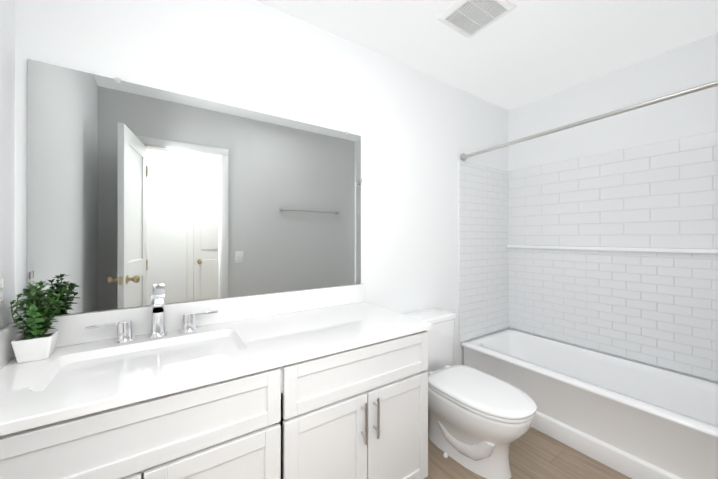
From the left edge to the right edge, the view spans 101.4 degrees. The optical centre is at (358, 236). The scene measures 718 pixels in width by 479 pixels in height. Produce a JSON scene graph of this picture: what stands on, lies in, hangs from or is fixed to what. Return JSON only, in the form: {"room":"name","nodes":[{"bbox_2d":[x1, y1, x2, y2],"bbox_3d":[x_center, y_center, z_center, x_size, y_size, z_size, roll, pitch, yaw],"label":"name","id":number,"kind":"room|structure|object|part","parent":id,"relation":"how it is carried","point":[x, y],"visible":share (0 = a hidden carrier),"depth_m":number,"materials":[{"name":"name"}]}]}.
{"room":"bathroom","nodes":[
{"label":"bathroom","id":0,"kind":"room"},
{"bbox_2d":[0,0,14,328],"bbox_3d":[-0.786,0.015,0.306,0.100,2.440,1.680,0,0,-34],"label":"wall","id":1,"kind":"structure","parent":0,"point":[7,137],"depth_m":0.98,"materials":[{"name":"white paint"}]},
{"bbox_2d":[0,271,3,307],"bbox_3d":[-1.127,0.166,0.919,0.010,0.116,0.072,0,0,-34],"label":"electrical outlet","id":2,"kind":"object","parent":1,"relation":"attached to","point":[1,288],"visible":1,"depth_m":0.93,"materials":[{"name":"white plastic"}]},
{"bbox_2d":[15,0,507,365],"bbox_3d":[0.073,0.018,1.948,3.350,2.440,0.100,0,0,-34],"label":"wall","id":3,"kind":"structure","parent":0,"point":[419,132],"depth_m":1.71,"materials":[{"name":"white paint"}]},
{"bbox_2d":[0,284,364,368],"bbox_3d":[-0.435,0.348,1.209,1.480,0.112,0.559,0,0,-34],"label":"backsplash","id":4,"kind":"structure","parent":3,"relation":"attached to","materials":[{"name":"white stone"}]},
{"bbox_2d":[27,59,361,314],"bbox_3d":[-0.582,-0.176,1.444,1.442,0.930,0.010,0,0,-34],"label":"mirror","id":5,"kind":"object","parent":3,"relation":"attached to","point":[138,195],"visible":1,"depth_m":1.29,"materials":[{"name":"clear glass"}]},
{"bbox_2d":[458,160,508,342],"bbox_3d":[1.111,0.115,2.572,0.730,1.472,0.010,0,0,-34],"label":"wall tile","id":6,"kind":"structure","parent":3,"relation":"attached to","point":[483,192],"depth_m":2.54,"materials":[{"name":"white tile"}]},
{"bbox_2d":[461,80,717,160],"bbox_3d":[1.273,-0.668,1.762,0.064,0.095,1.520,0,0,-34],"label":"rail","id":7,"kind":"object","parent":3,"relation":"attached to","point":[464,156],"visible":0.96,"depth_m":1.61,"materials":[{"name":"silver metal"}]},
{"bbox_2d":[257,0,717,109],"bbox_3d":[0.614,-1.234,0.597,3.950,0.060,2.950,0,0,-34],"label":"ceiling","id":8,"kind":"structure","parent":0,"point":[524,52],"depth_m":1.76,"materials":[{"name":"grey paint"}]},
{"bbox_2d":[436,0,515,37],"bbox_3d":[0.621,-1.194,1.569,0.290,0.016,0.290,0,0,-34],"label":"ceiling vent","id":9,"kind":"object","parent":8,"relation":"in","point":[468,18],"visible":1,"depth_m":1.57,"materials":[{"name":"white plastic"}]},
{"bbox_2d":[424,411,631,478],"bbox_3d":[0.614,1.261,0.593,3.950,0.050,2.950,0,0,-34],"label":"floor","id":10,"kind":"structure","parent":0,"point":[534,453],"depth_m":1.60,"materials":[{"name":"brown wood"}]},
{"bbox_2d":[0,284,431,478],"bbox_3d":[-0.425,0.764,1.194,1.480,0.944,0.594,0,0,-34],"label":"bathroom vanity","id":11,"kind":"object","parent":10,"relation":"on","point":[325,383],"visible":0.98,"depth_m":1.01,"materials":[{"name":"white paint"}]},
{"bbox_2d":[0,302,431,435],"bbox_3d":[-0.432,0.461,1.205,1.480,0.112,0.569,0,0,-34],"label":"countertop","id":12,"kind":"structure","parent":11,"relation":"on","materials":[{"name":"white stone"}]},
{"bbox_2d":[10,281,70,362],"bbox_3d":[-1.056,0.275,0.971,0.131,0.257,0.213,0,0,-34],"label":"plant","id":13,"kind":"object","parent":12,"relation":"on","point":[36,340],"visible":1,"depth_m":0.96,"materials":[{"name":"green plant"}]},
{"bbox_3d":[-1.078,0.366,0.982,0.092,0.075,0.092,0,0,-34],"label":"pot","id":14,"kind":"part","parent":13,"relation":"part of","materials":[{"name":"white ceramic"}]},
{"bbox_2d":[85,294,217,343],"bbox_3d":[-0.798,0.313,1.170,0.441,0.182,0.136,0,0,-34],"label":"faucet","id":15,"kind":"object","parent":12,"relation":"on","point":[124,332],"visible":1,"depth_m":1.17,"materials":[{"name":"silver metal"}]},
{"bbox_3d":[-0.942,0.365,1.117,0.143,0.079,0.062,0,0,-34],"label":"handle","id":16,"kind":"part","parent":15,"relation":"part of","materials":[{"name":"silver metal"}]},
{"bbox_3d":[-0.800,0.313,1.169,0.060,0.182,0.136,0,0,-34],"label":"spout","id":17,"kind":"part","parent":15,"relation":"part of","materials":[{"name":"silver metal"}]},
{"bbox_3d":[-0.694,0.365,1.282,0.143,0.079,0.062,0,0,-34],"label":"handle","id":18,"kind":"part","parent":15,"relation":"part of","materials":[{"name":"silver metal"}]},
{"bbox_2d":[404,308,536,478],"bbox_3d":[0.603,0.881,1.738,0.460,0.712,0.810,0,0,-34],"label":"toilet","id":19,"kind":"object","parent":10,"relation":"on","point":[480,422],"visible":0.85,"depth_m":1.57,"materials":[{"name":"white ceramic"}]},
{"bbox_3d":[0.437,0.702,1.987,0.460,0.354,0.212,0,0,-34],"label":"tank","id":20,"kind":"part","parent":19,"relation":"part of","materials":[{"name":"white ceramic"}]},
{"bbox_3d":[0.652,1.058,1.664,0.378,0.356,0.601,0,0,-34],"label":"bowl","id":21,"kind":"part","parent":19,"relation":"part of","materials":[{"name":"white ceramic"}]},
{"bbox_3d":[0.667,0.855,1.641,0.388,0.049,0.577,0,0,-34],"label":"seat","id":22,"kind":"part","parent":19,"relation":"part of","materials":[{"name":"white plastic"}]},
{"bbox_2d":[461,328,717,478],"bbox_3d":[1.536,1.046,1.941,0.718,0.383,1.526,0,0,-34],"label":"bathtub","id":23,"kind":"object","parent":10,"relation":"on","point":[632,419],"visible":0.81,"depth_m":1.74,"materials":[{"name":"white ceramic"}]},
{"bbox_2d":[508,33,717,382],"bbox_3d":[2.244,0.018,1.621,0.100,2.440,2.850,0,0,-34],"label":"wall","id":24,"kind":"structure","parent":0,"point":[689,65],"depth_m":2.08,"materials":[{"name":"white paint"}]},
{"bbox_2d":[507,245,717,253],"bbox_3d":[1.816,0.086,2.123,0.035,0.028,1.520,0,0,-34],"label":"trim","id":25,"kind":"structure","parent":24,"relation":"attached to","point":[682,250],"depth_m":2.04,"materials":[{"name":"white tile"}]},
{"bbox_2d":[509,131,717,381],"bbox_3d":[1.835,0.114,2.135,0.010,1.472,1.520,0,0,-34],"label":"wall tile","id":26,"kind":"structure","parent":24,"relation":"attached to","point":[659,309],"depth_m":2.07,"materials":[{"name":"white tile"}]}
]}

